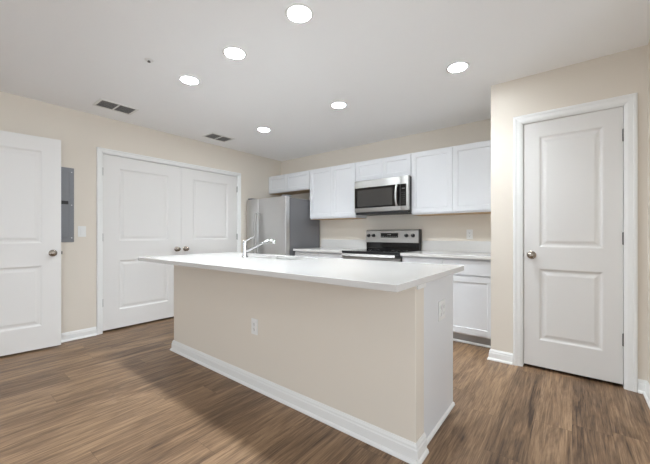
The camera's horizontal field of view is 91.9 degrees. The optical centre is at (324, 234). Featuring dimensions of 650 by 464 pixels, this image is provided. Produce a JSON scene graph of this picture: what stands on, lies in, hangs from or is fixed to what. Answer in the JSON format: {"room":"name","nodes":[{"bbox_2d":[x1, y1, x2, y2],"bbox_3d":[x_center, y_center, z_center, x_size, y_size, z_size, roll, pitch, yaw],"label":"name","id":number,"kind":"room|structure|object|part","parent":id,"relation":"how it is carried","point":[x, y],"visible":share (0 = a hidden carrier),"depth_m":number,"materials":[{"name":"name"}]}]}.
{"room":"kitchen","nodes":[
{"label":"kitchen","id":0,"kind":"room"},
{"bbox_2d":[0,91,280,332],"bbox_3d":[-4.319,-0.105,2.443,1.500,2.440,9.500,0,0,38],"label":"wall","id":1,"kind":"structure","parent":0,"point":[80,133],"depth_m":3.43,"materials":[{"name":"beige paint"}]},
{"bbox_2d":[0,130,61,355],"bbox_3d":[-2.873,0.080,2.842,0.771,2.030,0.101,0,0,-45],"label":"door","id":2,"kind":"structure","parent":1,"relation":"in","point":[30,165],"depth_m":2.96,"materials":[{"name":"white paint"}]},
{"bbox_3d":[-2.638,0.183,3.050,0.066,0.066,0.065,0,0,-45],"label":"knob","id":3,"kind":"part","parent":2,"relation":"part of","materials":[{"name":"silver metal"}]},
{"bbox_2d":[61,167,73,241],"bbox_3d":[-2.764,-0.308,3.188,0.022,0.780,0.352,0,0,38],"label":"breaker panel","id":4,"kind":"object","parent":1,"relation":"attached to","point":[67,174],"visible":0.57,"depth_m":3.28,"materials":[{"name":"grey metal"}]},
{"bbox_3d":[-2.759,-0.308,3.190,0.008,0.690,0.260,0,0,38],"label":"panel door","id":5,"kind":"part","parent":4,"relation":"part of","materials":[{"name":"grey metal"}]},
{"bbox_2d":[61,327,96,342],"bbox_3d":[-2.856,1.069,3.068,0.026,0.092,1.052,0,0,38],"label":"baseboard","id":6,"kind":"structure","parent":1,"relation":"attached to","point":[88,332],"depth_m":3.35,"materials":[{"name":"white paint"}]},
{"bbox_2d":[78,226,85,236],"bbox_3d":[-2.618,-0.031,3.385,0.008,0.115,0.072,0,0,38],"label":"light switch","id":7,"kind":"object","parent":1,"relation":"attached to","point":[81,229],"visible":1,"depth_m":3.38,"materials":[{"name":"white plastic"}]},
{"bbox_2d":[103,154,180,330],"bbox_3d":[-2.223,0.091,3.886,0.101,2.000,0.917,0,0,38],"label":"door","id":8,"kind":"structure","parent":1,"relation":"in","point":[142,199],"depth_m":3.83,"materials":[{"name":"white paint"}]},
{"bbox_2d":[96,147,240,334],"bbox_3d":[-1.981,0.072,4.280,0.134,2.086,1.930,0,0,38],"label":"door frame","id":9,"kind":"structure","parent":1,"relation":"attached to","point":[100,151],"depth_m":3.53,"materials":[{"name":"white paint"}]},
{"bbox_2d":[181,167,236,254],"bbox_3d":[-1.655,0.091,4.608,0.101,2.000,0.915,0,0,38],"label":"door","id":10,"kind":"structure","parent":1,"relation":"in","point":[208,199],"depth_m":4.57,"materials":[{"name":"white paint"}]},
{"bbox_2d":[0,0,649,160],"bbox_3d":[-1.625,-1.385,0.324,8.555,0.120,9.900,0,0,38],"label":"ceiling","id":11,"kind":"structure","parent":0,"point":[388,61],"depth_m":2.33,"materials":[{"name":"white paint"}]},
{"bbox_2d":[92,98,138,114],"bbox_3d":[-2.171,-1.321,3.266,0.244,0.007,0.348,0,0,38],"label":"ceiling vent","id":12,"kind":"object","parent":11,"relation":"in","point":[102,103],"visible":1,"depth_m":3.25,"materials":[{"name":"white metal"}]},
{"bbox_2d":[144,58,153,62],"bbox_3d":[-1.337,-1.317,2.388,0.064,0.015,0.064,0,0,38],"label":"sprinkler head","id":13,"kind":"object","parent":11,"relation":"attached to","point":[148,60],"visible":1,"depth_m":2.38},
{"bbox_2d":[179,75,199,84],"bbox_3d":[-1.161,-1.321,2.694,0.172,0.007,0.172,0,0,38],"label":"recessed light","id":14,"kind":"object","parent":11,"relation":"in","point":[187,79],"visible":1,"depth_m":2.69,"materials":[{"name":"white paint"}]},
{"bbox_2d":[202,132,233,141],"bbox_3d":[-1.453,-1.321,4.292,0.244,0.007,0.348,0,0,38],"label":"ceiling vent","id":15,"kind":"object","parent":11,"relation":"in","point":[214,136],"visible":1,"depth_m":4.28,"materials":[{"name":"grey metal"}]},
{"bbox_2d":[222,46,246,59],"bbox_3d":[-0.659,-1.321,2.293,0.172,0.007,0.172,0,0,38],"label":"recessed light","id":16,"kind":"object","parent":11,"relation":"in","point":[232,52],"visible":1,"depth_m":2.29,"materials":[{"name":"white paint"}]},
{"bbox_2d":[257,127,270,131],"bbox_3d":[-0.773,-1.321,3.967,0.172,0.007,0.172,0,0,38],"label":"recessed light","id":17,"kind":"object","parent":11,"relation":"in","point":[261,129],"visible":1,"depth_m":3.96,"materials":[{"name":"white paint"}]},
{"bbox_2d":[285,3,313,23],"bbox_3d":[-0.154,-1.321,1.883,0.172,0.007,0.172,0,0,38],"label":"recessed light","id":18,"kind":"object","parent":11,"relation":"in","point":[299,13],"visible":1,"depth_m":1.88,"materials":[{"name":"white paint"}]},
{"bbox_2d":[330,102,346,108],"bbox_3d":[0.141,-1.321,3.216,0.172,0.007,0.172,0,0,38],"label":"recessed light","id":19,"kind":"object","parent":11,"relation":"in","point":[337,105],"visible":1,"depth_m":3.22,"materials":[{"name":"white paint"}]},
{"bbox_2d":[446,61,469,72],"bbox_3d":[1.051,-1.321,2.488,0.172,0.007,0.172,0,0,38],"label":"recessed light","id":20,"kind":"object","parent":11,"relation":"in","point":[460,66],"visible":1,"depth_m":2.48,"materials":[{"name":"white paint"}]},
{"bbox_2d":[0,316,649,463],"bbox_3d":[-1.625,1.175,0.324,8.555,0.120,9.900,0,0,38],"label":"floor","id":21,"kind":"structure","parent":0,"point":[121,395],"depth_m":1.92,"materials":[{"name":"brown wood"}]},
{"bbox_2d":[247,195,319,255],"bbox_3d":[-0.693,0.268,5.058,0.888,1.685,0.845,0,0,38],"label":"refrigerator","id":22,"kind":"object","parent":21,"relation":"on","point":[286,220],"visible":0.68,"depth_m":4.75,"materials":[{"name":"grey metal"}]},
{"bbox_3d":[-1.125,0.247,5.002,0.279,1.600,0.082,0,0,38],"label":"door","id":23,"kind":"part","parent":22,"relation":"part of","materials":[{"name":"silver metal"}]},
{"bbox_3d":[-1.084,0.080,4.872,0.028,0.836,0.070,0,0,38],"label":"handle","id":24,"kind":"part","parent":22,"relation":"part of","materials":[{"name":"silver metal"}]},
{"bbox_3d":[-1.034,0.080,4.833,0.028,0.836,0.070,0,0,38],"label":"handle","id":25,"kind":"part","parent":22,"relation":"part of","materials":[{"name":"silver metal"}]},
{"bbox_3d":[-0.774,0.247,4.726,0.603,1.600,0.082,0,0,38],"label":"door","id":26,"kind":"part","parent":22,"relation":"part of","materials":[{"name":"silver metal"}]},
{"bbox_2d":[170,265,454,463],"bbox_3d":[-0.312,0.675,2.531,2.472,0.880,0.686,0,0,38],"label":"kitchen island","id":27,"kind":"object","parent":21,"relation":"on","point":[375,367],"visible":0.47,"depth_m":1.89,"materials":[{"name":"beige paint"}]},
{"bbox_2d":[251,318,257,334],"bbox_3d":[-0.512,0.669,2.280,0.070,0.115,0.008,0,0,38],"label":"electrical outlet","id":28,"kind":"object","parent":27,"relation":"attached to","point":[254,322],"visible":1,"depth_m":2.27,"materials":[{"name":"white plastic"}]},
{"bbox_3d":[-0.482,1.067,2.315,2.472,0.096,0.136,0,0,38],"label":"baseboard","id":29,"kind":"part","parent":27,"relation":"part of","materials":[{"name":"white paint"}]},
{"bbox_2d":[138,252,463,291],"bbox_3d":[-0.383,0.218,2.422,2.493,0.031,0.994,0,0,38],"label":"island countertop","id":30,"kind":"structure","parent":27,"relation":"on","point":[390,276],"depth_m":1.87,"materials":[{"name":"white stone"}]},
{"bbox_2d":[242,236,275,256],"bbox_3d":[-0.591,0.107,2.797,0.298,0.192,0.059,0,0,-3],"label":"faucet","id":31,"kind":"object","parent":30,"relation":"on","point":[245,250],"visible":0.98,"depth_m":2.79,"materials":[{"name":"silver metal"}]},
{"bbox_3d":[-0.580,0.102,2.805,0.275,0.124,0.031,0,0,-6],"label":"spout","id":32,"kind":"part","parent":31,"relation":"part of","materials":[{"name":"silver metal"}]},
{"bbox_3d":[0.483,0.253,1.575,0.012,0.035,0.106,0,0,38],"label":"cap trim","id":33,"kind":"part","parent":27,"relation":"part of","materials":[{"name":"white paint"}]},
{"bbox_3d":[0.663,0.674,1.852,0.019,0.879,0.549,0,0,38],"label":"panel","id":34,"kind":"part","parent":27,"relation":"part of","materials":[{"name":"white"}]},
{"bbox_3d":[0.676,1.105,1.842,0.013,0.019,0.545,0,0,38],"label":"shoe molding","id":35,"kind":"part","parent":27,"relation":"part of","materials":[{"name":"white paint"}]},
{"bbox_2d":[438,299,444,321],"bbox_3d":[0.699,0.451,1.874,0.008,0.115,0.116,0,0,38],"label":"electrical outlet","id":36,"kind":"object","parent":27,"relation":"attached to","point":[441,304],"visible":1,"depth_m":1.85,"materials":[{"name":"white plastic"}]},
{"bbox_2d":[295,251,342,258],"bbox_3d":[0.096,0.679,4.594,0.870,0.870,0.651,0,0,38],"label":"base cabinet","id":37,"kind":"object","parent":21,"relation":"on","point":[297,253],"visible":0.16,"depth_m":4.32,"materials":[{"name":"white wood"}]},
{"bbox_3d":[-0.269,0.335,4.479,0.428,0.144,0.019,0,0,38],"label":"drawer","id":38,"kind":"part","parent":37,"relation":"part of","materials":[{"name":"white wood"}]},
{"bbox_2d":[293,239,365,252],"bbox_3d":[0.088,0.162,4.584,0.883,0.163,0.681,0,0,38],"label":"countertop","id":39,"kind":"structure","parent":37,"relation":"on","point":[327,245],"depth_m":4.69,"materials":[{"name":"white stone"}]},
{"bbox_3d":[0.067,0.335,4.215,0.422,0.144,0.019,0,0,38],"label":"drawer","id":40,"kind":"part","parent":37,"relation":"part of","materials":[{"name":"white wood"}]},
{"bbox_2d":[342,229,421,261],"bbox_3d":[0.730,0.514,4.042,0.790,1.162,0.694,0,0,38],"label":"range","id":41,"kind":"object","parent":21,"relation":"on","point":[381,245],"visible":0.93,"depth_m":4.09,"materials":[{"name":"grey metal"}]},
{"bbox_3d":[0.512,0.255,3.802,0.725,0.037,0.038,0,0,38],"label":"trim","id":42,"kind":"part","parent":41,"relation":"part of","materials":[{"name":"silver metal"}]},
{"bbox_2d":[343,256,402,261],"bbox_3d":[0.730,0.669,4.042,0.782,0.852,0.694,0,0,38],"label":"oven","id":43,"kind":"object","parent":41,"relation":"in","point":[378,258],"depth_m":3.72,"materials":[{"name":"silver glass"}]},
{"bbox_2d":[345,249,416,252],"bbox_3d":[0.720,0.224,4.029,0.790,0.036,0.575,0,0,38],"label":"cooktop","id":44,"kind":"object","parent":41,"relation":"in","point":[357,250],"depth_m":4.03,"materials":[{"name":"black"}]},
{"bbox_3d":[0.873,0.013,4.268,0.255,0.060,0.006,0,0,38],"label":"display panel","id":45,"kind":"part","parent":41,"relation":"part of","materials":[{"name":"black glass"}]},
{"bbox_3d":[0.912,0.022,4.283,0.778,0.174,0.084,0,0,38],"label":"control panel","id":46,"kind":"part","parent":41,"relation":"part of","materials":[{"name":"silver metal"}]},
{"bbox_2d":[402,256,490,347],"bbox_3d":[1.447,0.679,3.532,0.948,0.870,0.651,0,0,38],"label":"base cabinet","id":47,"kind":"object","parent":21,"relation":"on","point":[472,285],"visible":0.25,"depth_m":3.13,"materials":[{"name":"white wood"}]},
{"bbox_3d":[1.059,0.335,3.435,0.446,0.144,0.019,0,0,38],"label":"drawer","id":48,"kind":"part","parent":47,"relation":"part of","materials":[{"name":"white wood"}]},
{"bbox_2d":[400,241,490,259],"bbox_3d":[1.436,0.162,3.524,0.955,0.163,0.681,0,0,38],"label":"countertop","id":49,"kind":"structure","parent":47,"relation":"on","point":[481,250],"depth_m":3.64,"materials":[{"name":"white stone"}]},
{"bbox_3d":[1.426,0.335,3.146,0.480,0.144,0.019,0,0,38],"label":"drawer","id":50,"kind":"part","parent":47,"relation":"part of","materials":[{"name":"white wood"}]},
{"bbox_3d":[1.296,1.105,3.340,0.944,0.019,0.017,0,0,38],"label":"shoe molding","id":51,"kind":"part","parent":47,"relation":"part of","materials":[{"name":"white paint"}]},
{"bbox_3d":[1.426,0.707,3.146,0.480,0.573,0.019,0,0,38],"label":"cabinet door","id":52,"kind":"part","parent":47,"relation":"part of","materials":[{"name":"white wood"}]},
{"bbox_2d":[281,119,490,250],"bbox_3d":[1.071,-0.105,4.323,4.890,2.440,0.120,0,0,38],"label":"wall","id":53,"kind":"structure","parent":0,"point":[442,227],"depth_m":4.24,"materials":[{"name":"beige paint"}]},
{"bbox_2d":[269,170,309,195],"bbox_3d":[-0.515,-0.852,5.296,0.946,0.303,0.308,0,0,38],"label":"upper cabinet","id":54,"kind":"object","parent":53,"relation":"attached to","point":[298,182],"visible":0.91,"depth_m":5.17,"materials":[{"name":"white wood"}]},
{"bbox_3d":[-0.808,-0.854,5.342,0.422,0.279,0.019,0,0,38],"label":"cabinet door","id":55,"kind":"part","parent":54,"relation":"part of","materials":[{"name":"white wood"}]},
{"bbox_3d":[-0.438,-0.854,5.051,0.514,0.279,0.019,0,0,38],"label":"cabinet door","id":56,"kind":"part","parent":54,"relation":"part of","materials":[{"name":"white wood"}]},
{"bbox_2d":[310,163,366,219],"bbox_3d":[0.187,-0.617,4.743,0.839,0.773,0.308,0,0,38],"label":"upper cabinet","id":57,"kind":"object","parent":53,"relation":"attached to","point":[332,189],"visible":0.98,"depth_m":4.60,"materials":[{"name":"white wood"}]},
{"bbox_3d":[-0.062,-0.623,4.755,0.424,0.741,0.019,0,0,38],"label":"cabinet door","id":58,"kind":"part","parent":57,"relation":"part of","materials":[{"name":"white wood"}]},
{"bbox_3d":[0.266,-0.623,4.498,0.404,0.741,0.019,0,0,38],"label":"cabinet door","id":59,"kind":"part","parent":57,"relation":"part of","materials":[{"name":"white wood"}]},
{"bbox_2d":[321,239,365,248],"bbox_3d":[0.292,0.145,4.844,0.881,0.130,0.020,0,0,38],"label":"backsplash","id":60,"kind":"structure","parent":53,"relation":"attached to","point":[331,243],"depth_m":4.84,"materials":[{"name":"white stone"}]},
{"bbox_2d":[356,153,411,181],"bbox_3d":[0.835,-0.860,4.234,0.808,0.286,0.308,0,0,38],"label":"upper cabinet","id":61,"kind":"object","parent":53,"relation":"attached to","point":[400,165],"visible":0.79,"depth_m":4.08,"materials":[{"name":"white wood"}]},
{"bbox_3d":[0.592,-0.862,4.241,0.409,0.262,0.019,0,0,38],"label":"cabinet door","id":62,"kind":"part","parent":61,"relation":"part of","materials":[{"name":"white wood"}]},
{"bbox_2d":[355,175,411,215],"bbox_3d":[0.808,-0.488,4.155,0.770,0.450,0.462,0,0,38],"label":"microwave","id":63,"kind":"object","parent":61,"relation":"attached to","point":[392,195],"visible":0.98,"depth_m":3.99,"materials":[{"name":"silver metal"}]},
{"bbox_3d":[0.662,-0.483,4.052,0.655,0.268,0.002,0,0,38],"label":"door glass","id":64,"kind":"part","parent":63,"relation":"part of","materials":[{"name":"black glass"}]},
{"bbox_3d":[0.871,-0.481,3.849,0.025,0.267,0.058,0,0,38],"label":"handle","id":65,"kind":"part","parent":63,"relation":"part of","materials":[{"name":"silver metal"}]},
{"bbox_3d":[0.976,-0.504,3.830,0.106,0.418,0.038,0,0,38],"label":"control panel","id":66,"kind":"part","parent":63,"relation":"part of","materials":[{"name":"silver metal"}]},
{"bbox_3d":[0.908,-0.862,3.993,0.388,0.262,0.019,0,0,38],"label":"cabinet door","id":67,"kind":"part","parent":61,"relation":"part of","materials":[{"name":"white wood"}]},
{"bbox_2d":[411,140,490,215],"bbox_3d":[1.540,-0.620,3.679,0.984,0.766,0.308,0,0,38],"label":"upper cabinet","id":68,"kind":"object","parent":53,"relation":"attached to","point":[453,180],"visible":0.75,"depth_m":3.56,"materials":[{"name":"white wood"}]},
{"bbox_3d":[1.258,-0.626,3.717,0.484,0.734,0.019,0,0,38],"label":"cabinet door","id":69,"kind":"part","parent":68,"relation":"part of","materials":[{"name":"white wood"}]},
{"bbox_3d":[1.642,-0.626,3.415,0.488,0.734,0.019,0,0,38],"label":"cabinet door","id":70,"kind":"part","parent":68,"relation":"part of","materials":[{"name":"white wood"}]},
{"bbox_2d":[422,241,490,252],"bbox_3d":[1.640,0.145,3.784,0.953,0.130,0.020,0,0,38],"label":"backsplash","id":71,"kind":"structure","parent":53,"relation":"attached to","point":[454,246],"depth_m":3.79,"materials":[{"name":"white stone"}]},
{"bbox_2d":[466,229,472,238],"bbox_3d":[1.718,0.000,3.732,0.070,0.115,0.008,0,0,38],"label":"electrical outlet","id":72,"kind":"object","parent":53,"relation":"attached to","point":[469,233],"visible":1,"depth_m":3.73,"materials":[{"name":"white plastic"}]},
{"bbox_2d":[491,45,647,380],"bbox_3d":[2.140,-0.105,2.846,0.985,2.440,0.880,0,0,38],"label":"wall","id":73,"kind":"structure","parent":0,"point":[624,72],"depth_m":2.55,"materials":[{"name":"beige paint"}]},
{"bbox_2d":[487,349,512,364],"bbox_3d":[1.586,1.069,2.820,0.198,0.092,0.206,0,0,38],"label":"baseboard","id":74,"kind":"structure","parent":73,"relation":"attached to","point":[494,355],"depth_m":2.74,"materials":[{"name":"white paint"}]},
{"bbox_2d":[523,106,623,383],"bbox_3d":[1.914,0.080,2.457,0.639,2.020,0.101,0,0,38],"label":"door","id":75,"kind":"structure","parent":73,"relation":"in","point":[573,234],"depth_m":2.45,"materials":[{"name":"white paint"}]},
{"bbox_3d":[1.706,0.172,2.598,0.066,0.066,0.065,0,0,38],"label":"knob","id":76,"kind":"part","parent":75,"relation":"part of","materials":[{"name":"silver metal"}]},
{"bbox_2d":[513,92,637,391],"bbox_3d":[1.946,0.057,2.500,0.760,2.116,0.134,0,0,38],"label":"door frame","id":77,"kind":"structure","parent":73,"relation":"attached to","point":[629,102],"depth_m":2.26,"materials":[{"name":"white paint"}]},
{"bbox_2d":[648,40,649,383],"bbox_3d":[3.101,-0.105,1.505,2.185,2.440,1.800,0,0,38],"label":"wall","id":78,"kind":"structure","parent":0,"point":[649,40],"depth_m":2.14,"materials":[{"name":"beige paint"}]},
{"bbox_2d":[638,379,649,408],"bbox_3d":[1.951,1.069,1.850,0.050,0.092,0.920,0,0,38],"label":"baseboard","id":79,"kind":"structure","parent":78,"relation":"attached to","point":[643,385],"depth_m":2.18,"materials":[{"name":"white paint"}]}
]}

